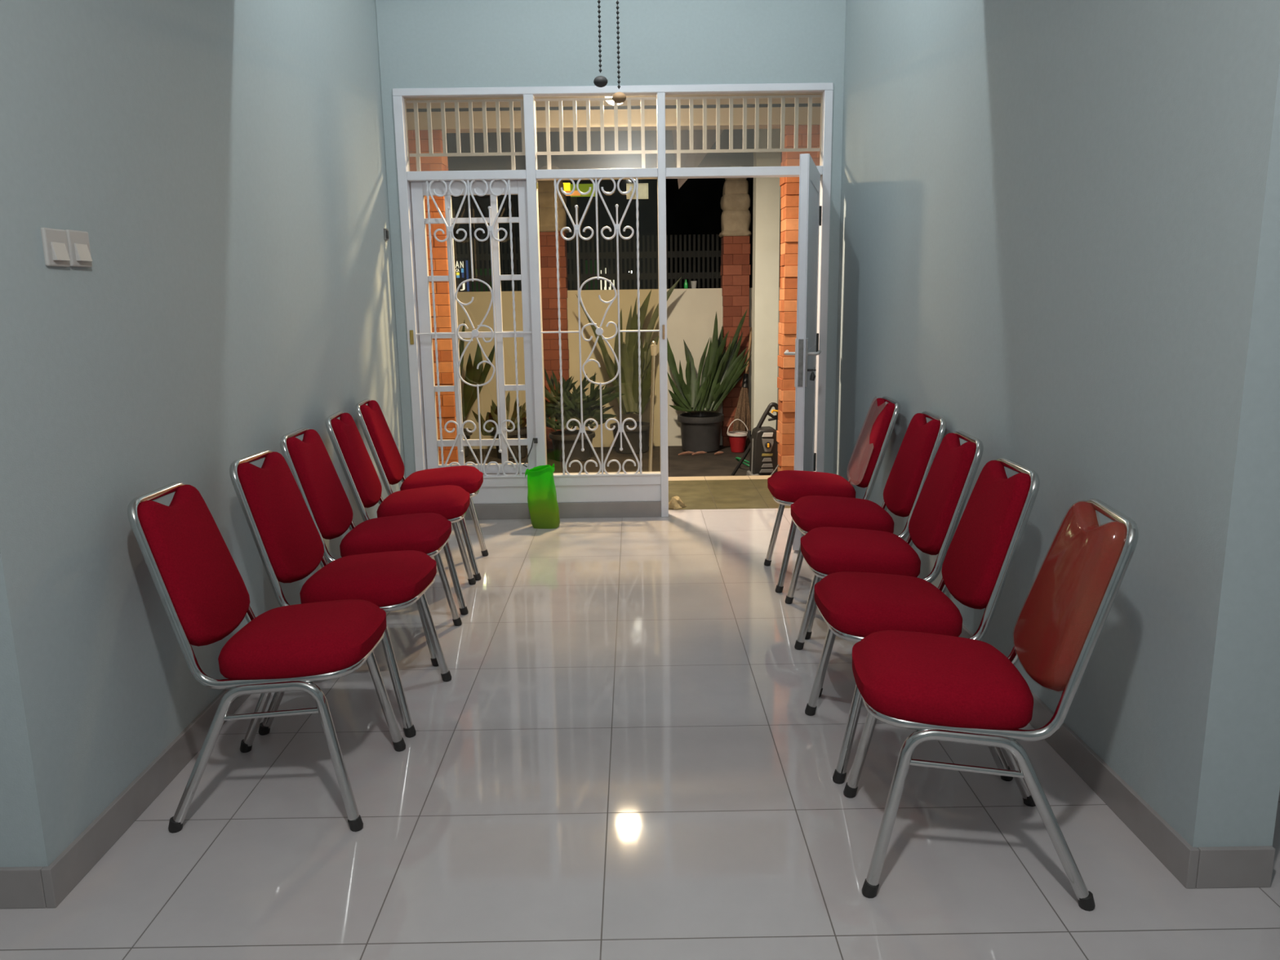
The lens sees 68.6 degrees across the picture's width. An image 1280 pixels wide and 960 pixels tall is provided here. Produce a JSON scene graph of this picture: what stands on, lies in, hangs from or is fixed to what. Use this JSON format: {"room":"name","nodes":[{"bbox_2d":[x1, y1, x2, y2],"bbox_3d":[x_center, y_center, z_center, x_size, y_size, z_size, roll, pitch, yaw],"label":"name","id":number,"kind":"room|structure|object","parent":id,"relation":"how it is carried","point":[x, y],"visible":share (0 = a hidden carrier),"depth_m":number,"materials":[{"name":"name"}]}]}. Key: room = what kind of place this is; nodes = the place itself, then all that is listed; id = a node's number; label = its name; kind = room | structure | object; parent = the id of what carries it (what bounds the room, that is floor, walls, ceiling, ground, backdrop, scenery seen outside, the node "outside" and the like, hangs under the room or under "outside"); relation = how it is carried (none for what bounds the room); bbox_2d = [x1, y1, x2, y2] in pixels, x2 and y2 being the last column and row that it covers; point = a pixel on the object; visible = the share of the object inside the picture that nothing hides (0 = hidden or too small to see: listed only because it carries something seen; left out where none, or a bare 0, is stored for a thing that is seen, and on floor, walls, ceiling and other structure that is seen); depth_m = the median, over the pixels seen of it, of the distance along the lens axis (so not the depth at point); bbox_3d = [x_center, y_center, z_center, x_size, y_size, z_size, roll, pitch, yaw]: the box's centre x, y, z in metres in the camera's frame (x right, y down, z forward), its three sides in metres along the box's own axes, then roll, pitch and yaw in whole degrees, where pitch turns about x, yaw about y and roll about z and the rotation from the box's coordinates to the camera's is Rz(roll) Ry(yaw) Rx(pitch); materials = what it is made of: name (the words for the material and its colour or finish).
{"room":"waiting room","nodes":[
{"label":"waiting room","id":0,"kind":"room"},
{"bbox_2d":[0,0,405,866],"bbox_3d":[-2.507,-1.202,3.682,2.255,3.700,3.875,-1,11,0],"label":"wall","id":1,"kind":"structure","parent":0,"point":[222,163],"depth_m":2.61,"materials":[{"name":"paint"}]},
{"bbox_2d":[0,866,46,908],"bbox_3d":[-2.473,0.941,2.129,2.244,0.098,0.022,-1,11,0],"label":"baseboard","id":2,"kind":"structure","parent":1,"relation":"attached to","point":[20,887],"depth_m":2.12,"materials":[{"name":"tile"}]},
{"bbox_2d":[40,227,70,266],"bbox_3d":[-1.359,-0.542,2.190,0.022,0.086,0.086,-1,11,0],"label":"light switch","id":3,"kind":"object","parent":1,"relation":"attached to","point":[55,244],"visible":1,"depth_m":2.18,"materials":[{"name":"grey plastic"}]},
{"bbox_2d":[65,229,92,267],"bbox_3d":[-1.360,-0.562,2.281,0.022,0.086,0.086,-1,11,0],"label":"light switch","id":4,"kind":"object","parent":1,"relation":"attached to","point":[78,245],"visible":1,"depth_m":2.27,"materials":[{"name":"grey plastic"}]},
{"bbox_2d":[40,688,250,907],"bbox_3d":[-1.386,0.565,3.951,0.022,0.098,3.728,-1,11,-1],"label":"baseboard","id":5,"kind":"structure","parent":1,"relation":"attached to","point":[82,854],"depth_m":2.43,"materials":[{"name":"tile"}]},
{"bbox_2d":[383,228,389,240],"bbox_3d":[-1.447,-1.400,5.352,0.018,0.064,0.060,-1,11,0],"label":"clip","id":6,"kind":"object","parent":1,"relation":"attached to","point":[386,237],"visible":1,"depth_m":5.33,"materials":[{"name":"metal"}]},
{"bbox_2d":[464,444,750,476],"bbox_3d":[-0.111,-2.107,18.405,18.000,0.100,23.070,-1,11,0],"label":"ground","id":7,"kind":"structure","parent":0,"point":[708,464],"depth_m":8.28,"materials":[{"name":"brown soil"}]},
{"bbox_2d":[407,129,457,464],"bbox_3d":[-1.587,-1.199,6.940,0.413,2.605,0.215,-1,11,0],"label":"brick pillar","id":8,"kind":"structure","parent":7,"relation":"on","point":[439,250],"depth_m":6.81,"materials":[{"name":"brown"}]},
{"bbox_2d":[406,106,820,133],"bbox_3d":[-0.067,-2.550,6.646,6.400,0.117,0.170,-1,11,0],"label":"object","id":9,"kind":"structure","parent":8,"relation":"on","point":[651,115],"depth_m":6.57,"materials":[{"name":"beige paint"}]},
{"bbox_2d":[454,257,471,292],"bbox_3d":[-2.012,-1.576,10.744,0.194,1.882,0.040,-1,11,0],"label":"banner","id":10,"kind":"object","parent":7,"relation":"on","point":[462,273],"visible":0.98,"depth_m":10.58,"materials":[{"name":"blue"}]},
{"bbox_2d":[458,321,494,457],"bbox_3d":[-1.596,-0.835,8.590,0.623,1.251,0.352,-1,11,0],"label":"snake plant","id":11,"kind":"object","parent":7,"relation":"on","point":[473,375],"visible":0.27,"depth_m":8.60,"materials":[{"name":"green plant"}]},
{"bbox_2d":[471,268,492,291],"bbox_3d":[-2.241,-2.174,13.866,0.395,1.850,0.080,-1,11,0],"label":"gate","id":12,"kind":"object","parent":7,"relation":"on","point":[476,269],"visible":0.07,"depth_m":13.69,"materials":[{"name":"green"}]},
{"bbox_2d":[471,391,527,459],"bbox_3d":[-1.262,-0.503,8.556,0.515,0.604,0.352,-1,11,0],"label":"leafy plant","id":13,"kind":"object","parent":7,"relation":"on","point":[493,415],"visible":0.55,"depth_m":8.52,"materials":[{"name":"green plant"}]},
{"bbox_2d":[539,231,571,448],"bbox_3d":[-0.808,-1.316,8.961,0.262,2.030,0.255,-1,11,0],"label":"brick pillar","id":14,"kind":"structure","parent":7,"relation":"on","point":[548,250],"depth_m":8.78,"materials":[{"name":"brown"}]},
{"bbox_2d":[537,165,568,233],"bbox_3d":[-0.826,-2.602,8.708,0.310,0.590,0.308,-1,11,0],"label":"cap","id":15,"kind":"object","parent":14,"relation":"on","point":[546,199],"visible":0.55,"depth_m":8.60,"materials":[{"name":"stone"}]},
{"bbox_2d":[548,429,595,462],"bbox_3d":[-0.609,-0.305,8.447,0.418,0.240,0.418,-1,11,0],"label":"pot","id":16,"kind":"object","parent":7,"relation":"on","point":[570,437],"depth_m":8.32,"materials":[{"name":"brown ceramic"}]},
{"bbox_2d":[521,368,624,462],"bbox_3d":[-0.597,-0.596,8.389,0.934,0.833,0.418,-1,11,0],"label":"potted plant","id":17,"kind":"object","parent":7,"relation":"on","point":[571,402],"visible":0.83,"depth_m":8.34,"materials":[{"name":"green plant"}]},
{"bbox_2d":[563,182,595,290],"bbox_3d":[-1.026,-3.287,15.775,0.610,3.260,0.280,-1,11,0],"label":"shop sign","id":18,"kind":"object","parent":7,"relation":"on","point":[584,188],"visible":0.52,"depth_m":15.39,"materials":[{"name":"yellow"}]},
{"bbox_2d":[453,234,721,291],"bbox_3d":[-0.748,-1.737,10.880,3.850,2.110,0.050,-1,11,0],"label":"picket fence","id":19,"kind":"object","parent":7,"relation":"on","point":[689,253],"visible":0.15,"depth_m":10.71,"materials":[{"name":"grey paint"}]},
{"bbox_2d":[585,260,600,289],"bbox_3d":[-0.693,-2.246,13.863,0.244,1.950,0.080,-1,11,0],"label":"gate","id":20,"kind":"object","parent":7,"relation":"on","point":[586,261],"visible":0.21,"depth_m":13.67,"materials":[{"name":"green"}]},
{"bbox_2d":[600,264,624,289],"bbox_3d":[-0.483,-2.321,14.370,0.500,1.895,0.140,-1,11,0],"label":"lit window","id":21,"kind":"structure","parent":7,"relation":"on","point":[614,265],"depth_m":14.19,"materials":[{"name":"white"}]},
{"bbox_2d":[575,276,681,453],"bbox_3d":[-0.095,-1.055,8.683,0.887,1.606,0.407,3,12,21],"label":"plant","id":22,"kind":"object","parent":7,"relation":"on","point":[628,350],"visible":0.78,"depth_m":8.69,"materials":[{"name":"green plant"}]},
{"bbox_2d":[678,451,694,455],"bbox_3d":[0.427,-0.246,8.590,0.163,0.035,0.014,-3,11,-11],"label":"fallen leaf","id":23,"kind":"object","parent":7,"relation":"on","point":[685,452],"visible":1,"depth_m":8.59,"materials":[{"name":"brown plant"}]},
{"bbox_2d":[691,451,706,455],"bbox_3d":[0.543,-0.246,8.591,0.144,0.033,0.013,-3,11,-12],"label":"fallen leaf","id":24,"kind":"object","parent":7,"relation":"on","point":[697,452],"visible":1,"depth_m":8.59,"materials":[{"name":"brown plant"}]},
{"bbox_2d":[666,308,751,452],"bbox_3d":[0.643,-0.927,8.741,0.799,1.312,0.440,-1,11,0],"label":"snake plant","id":25,"kind":"object","parent":7,"relation":"on","point":[700,431],"visible":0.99,"depth_m":8.72,"materials":[{"name":"green plant"}]},
{"bbox_2d":[720,235,750,446],"bbox_3d":[0.909,-1.315,8.987,0.262,1.970,0.248,-1,11,0],"label":"brick pillar","id":26,"kind":"structure","parent":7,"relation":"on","point":[735,250],"depth_m":8.80,"materials":[{"name":"brown"}]},
{"bbox_2d":[719,165,751,237],"bbox_3d":[0.891,-2.592,8.743,0.297,0.630,0.295,-1,11,0],"label":"cap","id":27,"kind":"object","parent":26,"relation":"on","point":[735,218],"visible":0.84,"depth_m":8.64,"materials":[{"name":"stone"}]},
{"bbox_2d":[726,418,747,453],"bbox_3d":[0.909,-0.414,8.712,0.205,0.309,0.198,-1,11,0],"label":"bucket","id":28,"kind":"object","parent":7,"relation":"on","point":[737,439],"visible":0.91,"depth_m":8.67,"materials":[{"name":"red plastic"}]},
{"bbox_2d":[732,327,751,447],"bbox_3d":[0.963,-0.868,8.842,0.212,1.121,0.182,-1,11,0],"label":"broom","id":29,"kind":"object","parent":7,"relation":"on","point":[743,410],"visible":0.76,"depth_m":8.82,"materials":[{"name":"brown wood"}]},
{"bbox_2d":[735,457,749,466],"bbox_3d":[0.894,-0.143,7.878,0.188,0.118,0.218,-1,11,0],"label":"garden hose","id":30,"kind":"object","parent":7,"relation":"on","point":[738,459],"visible":0.45,"depth_m":7.87,"materials":[{"name":"green"}]},
{"bbox_2d":[746,402,778,475],"bbox_3d":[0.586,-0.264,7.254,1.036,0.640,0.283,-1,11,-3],"label":"washer","id":31,"kind":"object","parent":7,"relation":"on","point":[763,460],"visible":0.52,"depth_m":7.24,"materials":[{"name":"black plastic"}]},
{"bbox_2d":[731,430,751,475],"bbox_3d":[0.828,-0.212,7.481,0.211,0.380,0.060,3,12,17],"label":"spray lance","id":32,"kind":"object","parent":31,"relation":"attached to","point":[748,433],"visible":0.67,"depth_m":7.49,"materials":[{"name":"black plastic"}]},
{"bbox_2d":[751,128,781,434],"bbox_3d":[1.090,-1.601,8.152,0.206,2.850,0.200,-1,11,0],"label":"column","id":33,"kind":"structure","parent":7,"relation":"on","point":[766,190],"depth_m":8.04,"materials":[{"name":"paint"}]},
{"bbox_2d":[671,129,723,189],"bbox_3d":[-0.183,-2.870,8.188,3.501,0.647,0.119,0,11,2],"label":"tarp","id":34,"kind":"object","parent":33,"relation":"hanging from","point":[687,160],"visible":0.21,"depth_m":8.16,"materials":[{"name":"grey fabric"}]},
{"bbox_2d":[776,124,820,471],"bbox_3d":[1.251,-1.241,6.948,0.428,2.605,0.223,-1,11,0],"label":"brick pillar","id":35,"kind":"structure","parent":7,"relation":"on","point":[789,188],"depth_m":6.85,"materials":[{"name":"brown"}]},
{"bbox_2d":[375,0,845,478],"bbox_3d":[-0.146,-1.599,5.520,2.624,3.700,0.148,-1,11,0],"label":"wall","id":36,"kind":"structure","parent":0,"point":[422,43],"depth_m":5.28,"materials":[{"name":"paint"}]},
{"bbox_2d":[406,98,525,171],"bbox_3d":[-1.024,-1.998,5.459,0.730,0.405,0.016,-1,11,0],"label":"air vent","id":37,"kind":"object","parent":36,"relation":"attached to","point":[513,153],"visible":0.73,"depth_m":5.45,"materials":[{"name":"white paint"}]},
{"bbox_2d":[416,179,531,475],"bbox_3d":[-0.986,-0.877,5.581,0.686,1.765,0.021,-1,11,0],"label":"window grille","id":38,"kind":"object","parent":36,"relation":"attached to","point":[475,333],"visible":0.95,"depth_m":5.57,"materials":[{"name":"white paint"}]},
{"bbox_2d":[410,180,537,503],"bbox_3d":[-0.979,-0.797,5.621,0.699,1.914,0.122,-1,11,0],"label":"door","id":39,"kind":"structure","parent":36,"relation":"in","point":[419,190],"depth_m":5.64,"materials":[{"name":"white paint"}]},
{"bbox_2d":[464,502,530,519],"bbox_3d":[-0.971,0.192,5.811,0.686,0.098,0.056,-1,11,0],"label":"baseboard","id":40,"kind":"structure","parent":36,"relation":"attached to","point":[520,510],"depth_m":5.78,"materials":[{"name":"tile"}]},
{"bbox_2d":[534,97,657,169],"bbox_3d":[-0.264,-2.009,5.462,0.724,0.405,0.016,-1,11,0],"label":"air vent","id":41,"kind":"object","parent":36,"relation":"attached to","point":[629,151],"visible":0.84,"depth_m":5.45,"materials":[{"name":"white paint"}]},
{"bbox_2d":[541,177,659,474],"bbox_3d":[-0.236,-0.888,5.584,0.702,1.765,0.021,-1,11,0],"label":"window grille","id":42,"kind":"object","parent":36,"relation":"attached to","point":[599,331],"visible":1,"depth_m":5.58,"materials":[{"name":"white paint"}]},
{"bbox_2d":[553,471,661,502],"bbox_3d":[-0.223,0.046,5.788,0.702,0.176,0.074,-1,11,0],"label":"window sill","id":43,"kind":"structure","parent":36,"relation":"in","point":[622,486],"depth_m":5.77,"materials":[{"name":"white paint"}]},
{"bbox_2d":[557,501,661,518],"bbox_3d":[-0.221,0.180,5.814,0.702,0.098,0.056,-1,11,0],"label":"baseboard","id":44,"kind":"structure","parent":36,"relation":"attached to","point":[628,508],"depth_m":5.79,"materials":[{"name":"tile"}]},
{"bbox_2d":[391,82,833,516],"bbox_3d":[-0.136,-1.008,5.594,2.497,2.512,0.108,-1,11,0],"label":"trim","id":45,"kind":"structure","parent":36,"relation":"attached to","point":[531,175],"depth_m":5.43,"materials":[{"name":"white paint"}]},
{"bbox_2d":[665,94,821,167],"bbox_3d":[0.609,-2.022,5.466,0.929,0.405,0.016,-1,11,0],"label":"air vent","id":46,"kind":"object","parent":36,"relation":"attached to","point":[809,148],"visible":0.88,"depth_m":5.45,"materials":[{"name":"white paint"}]},
{"bbox_2d":[783,153,822,550],"bbox_3d":[0.922,-0.692,5.178,0.184,2.000,0.878,2,12,14],"label":"door","id":47,"kind":"structure","parent":36,"relation":"in","point":[806,341],"depth_m":4.83,"materials":[{"name":"white paint"}]},
{"bbox_3d":[-0.237,-0.898,5.624,0.702,1.739,0.005,-1,11,0],"label":"window","id":48,"kind":"structure","parent":36,"relation":"in","visible":0},
{"bbox_2d":[626,182,648,199],"bbox_3d":[-0.015,-1.682,5.463,0.127,0.087,0.003,-1,11,0],"label":"paper notice","id":49,"kind":"object","parent":48,"relation":"attached to","point":[642,188],"visible":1,"depth_m":5.46,"materials":[{"name":"beige"}]},
{"bbox_2d":[405,93,821,108],"bbox_3d":[-0.064,-2.551,5.976,6.400,0.110,1.115,-1,11,0],"label":"ceiling","id":50,"kind":"structure","parent":0,"point":[764,100],"depth_m":6.41,"materials":[{"name":"beige paint"}]},
{"bbox_2d":[604,96,622,105],"bbox_3d":[-0.158,-2.452,6.008,0.150,0.095,0.150,-1,11,0],"label":"lamp","id":51,"kind":"object","parent":50,"relation":"attached to","point":[611,102],"visible":0.18,"depth_m":5.99,"materials":[{"name":"white paint"}]},
{"bbox_2d":[406,103,821,291],"bbox_3d":[-0.159,-5.291,18.525,18.000,6.100,0.400,-1,11,0],"label":"sky","id":52,"kind":"structure","parent":0,"point":[694,208],"depth_m":18.27,"materials":[{"name":"black"}]},
{"bbox_2d":[456,287,780,448],"bbox_3d":[-0.305,-1.068,9.042,8.500,1.498,0.120,-1,11,0],"label":"wall","id":53,"kind":"structure","parent":0,"point":[691,313],"depth_m":8.92,"materials":[{"name":"beige paint"}]},
{"bbox_2d":[684,279,688,288],"bbox_3d":[0.435,-1.852,8.873,0.038,0.085,0.037,-1,11,0],"label":"plastic bottle","id":54,"kind":"object","parent":53,"relation":"on","point":[686,284],"visible":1,"depth_m":8.86,"materials":[{"name":"green"}]},
{"bbox_2d":[0,507,1279,959],"bbox_3d":[0.009,1.099,1.660,7.200,0.100,8.830,-1,11,0],"label":"floor","id":55,"kind":"structure","parent":0,"point":[620,757],"depth_m":2.45,"materials":[{"name":"tile"}]},
{"bbox_2d":[127,481,405,833],"bbox_3d":[-1.001,0.445,2.568,0.572,0.864,0.467,-1,11,1],"label":"banquet chair","id":56,"kind":"object","parent":55,"relation":"on","point":[204,596],"visible":1,"depth_m":2.42,"materials":[{"name":"red fabric"}]},
{"bbox_2d":[229,449,451,737],"bbox_3d":[-0.974,0.341,3.095,0.572,0.864,0.467,0,11,4],"label":"banquet chair","id":57,"kind":"object","parent":55,"relation":"on","point":[286,538],"visible":0.79,"depth_m":2.96,"materials":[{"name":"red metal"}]},
{"bbox_2d":[280,426,462,666],"bbox_3d":[-1.030,0.233,3.642,0.572,0.864,0.467,-1,11,0],"label":"banquet chair","id":58,"kind":"object","parent":55,"relation":"on","point":[308,460],"visible":0.75,"depth_m":3.51,"materials":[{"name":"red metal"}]},
{"bbox_2d":[324,411,475,614],"bbox_3d":[-1.049,0.127,4.179,0.572,0.864,0.467,-2,11,-5],"label":"banquet chair","id":59,"kind":"object","parent":55,"relation":"on","point":[452,502],"visible":0.83,"depth_m":4.04,"materials":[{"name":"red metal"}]},
{"bbox_2d":[355,398,488,580],"bbox_3d":[-1.073,0.030,4.675,0.572,0.864,0.467,-2,11,-4],"label":"banquet chair","id":60,"kind":"object","parent":55,"relation":"on","point":[387,457],"visible":0.7,"depth_m":4.54,"materials":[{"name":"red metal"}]},
{"bbox_2d":[524,463,559,528],"bbox_3d":[-0.575,0.093,5.549,0.191,0.382,0.092,0,11,4],"label":"shopping bag","id":61,"kind":"object","parent":55,"relation":"on","point":[543,506],"visible":1,"depth_m":5.52,"materials":[{"name":"green plastic"}]},
{"bbox_2d":[764,395,900,592],"bbox_3d":[0.896,0.049,4.438,0.572,0.864,0.467,-1,11,1],"label":"banquet chair","id":62,"kind":"object","parent":55,"relation":"on","point":[785,487],"visible":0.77,"depth_m":4.29,"materials":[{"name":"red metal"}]},
{"bbox_2d":[784,411,946,639],"bbox_3d":[0.916,0.162,3.863,0.572,0.864,0.467,-1,11,0],"label":"banquet chair","id":63,"kind":"object","parent":55,"relation":"on","point":[922,441],"visible":0.73,"depth_m":3.73,"materials":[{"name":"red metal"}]},
{"bbox_2d":[794,430,983,697],"bbox_3d":[0.863,0.270,3.321,0.572,0.864,0.467,0,11,2],"label":"banquet chair","id":64,"kind":"object","parent":55,"relation":"on","point":[934,520],"visible":0.8,"depth_m":3.18,"materials":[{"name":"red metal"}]},
{"bbox_2d":[804,457,1039,784],"bbox_3d":[0.812,0.380,2.767,0.572,0.864,0.467,-1,11,0],"label":"banquet chair","id":65,"kind":"object","parent":55,"relation":"on","point":[978,561],"visible":0.81,"depth_m":2.63,"materials":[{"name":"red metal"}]},
{"bbox_2d":[843,497,1138,911],"bbox_3d":[0.802,0.484,2.239,0.572,0.864,0.467,0,11,7],"label":"banquet chair","id":66,"kind":"object","parent":55,"relation":"on","point":[947,688],"visible":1,"depth_m":2.08,"materials":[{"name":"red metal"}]},
{"bbox_2d":[668,479,791,510],"bbox_3d":[-0.025,0.170,6.465,6.400,0.140,0.960,-1,11,0],"label":"floor","id":67,"kind":"structure","parent":0,"point":[739,493],"depth_m":6.43,"materials":[{"name":"tile"}]},
{"bbox_2d":[648,341,657,471],"bbox_3d":[0.054,-0.362,6.061,0.220,1.059,0.071,-1,11,0],"label":"mop","id":68,"kind":"object","parent":67,"relation":"on","point":[653,347],"visible":0.75,"depth_m":6.03,"materials":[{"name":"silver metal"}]},
{"bbox_2d":[668,496,686,509],"bbox_3d":[0.233,0.138,6.053,0.121,0.072,0.120,-10,14,-39],"label":"rag","id":69,"kind":"object","parent":67,"relation":"on","point":[675,503],"visible":0.96,"depth_m":6.02,"materials":[{"name":"fabric"}]},
{"bbox_2d":[668,475,771,480],"bbox_3d":[-0.029,0.063,7.008,6.400,0.140,0.145,-1,11,0],"label":"trim","id":70,"kind":"structure","parent":67,"relation":"attached to","point":[760,477],"depth_m":7.00,"materials":[{"name":"tile"}]},
{"bbox_2d":[833,0,1279,847],"bbox_3d":[1.291,-1.259,3.698,0.222,3.700,3.875,-1,11,0],"label":"wall","id":71,"kind":"structure","parent":0,"point":[1060,246],"depth_m":2.45,"materials":[{"name":"paint"}]},
{"bbox_2d":[959,624,1199,888],"bbox_3d":[1.225,0.526,3.962,0.022,0.098,3.727,-1,11,-1],"label":"baseboard","id":72,"kind":"structure","parent":71,"relation":"attached to","point":[1175,852],"depth_m":2.41,"materials":[{"name":"tile"}]},
{"bbox_2d":[1195,845,1275,888],"bbox_3d":[1.356,0.883,2.146,0.171,0.098,0.022,-1,11,0],"label":"baseboard","id":73,"kind":"structure","parent":71,"relation":"attached to","point":[1219,867],"depth_m":2.13,"materials":[{"name":"tile"}]},
{"bbox_3d":[-0.022,-1.711,-0.886,7.200,0.100,4.925,-1,11,0],"label":"ceiling","id":74,"kind":"structure","parent":0,"visible":0},
{"bbox_2d":[593,0,626,103],"bbox_3d":[-0.021,-1.155,0.740,0.884,1.620,0.884,-1,11,0],"label":"ceiling fan","id":75,"kind":"object","parent":74,"relation":"hanging from","point":[599,81],"visible":1,"depth_m":0.89,"materials":[{"name":"metal"}]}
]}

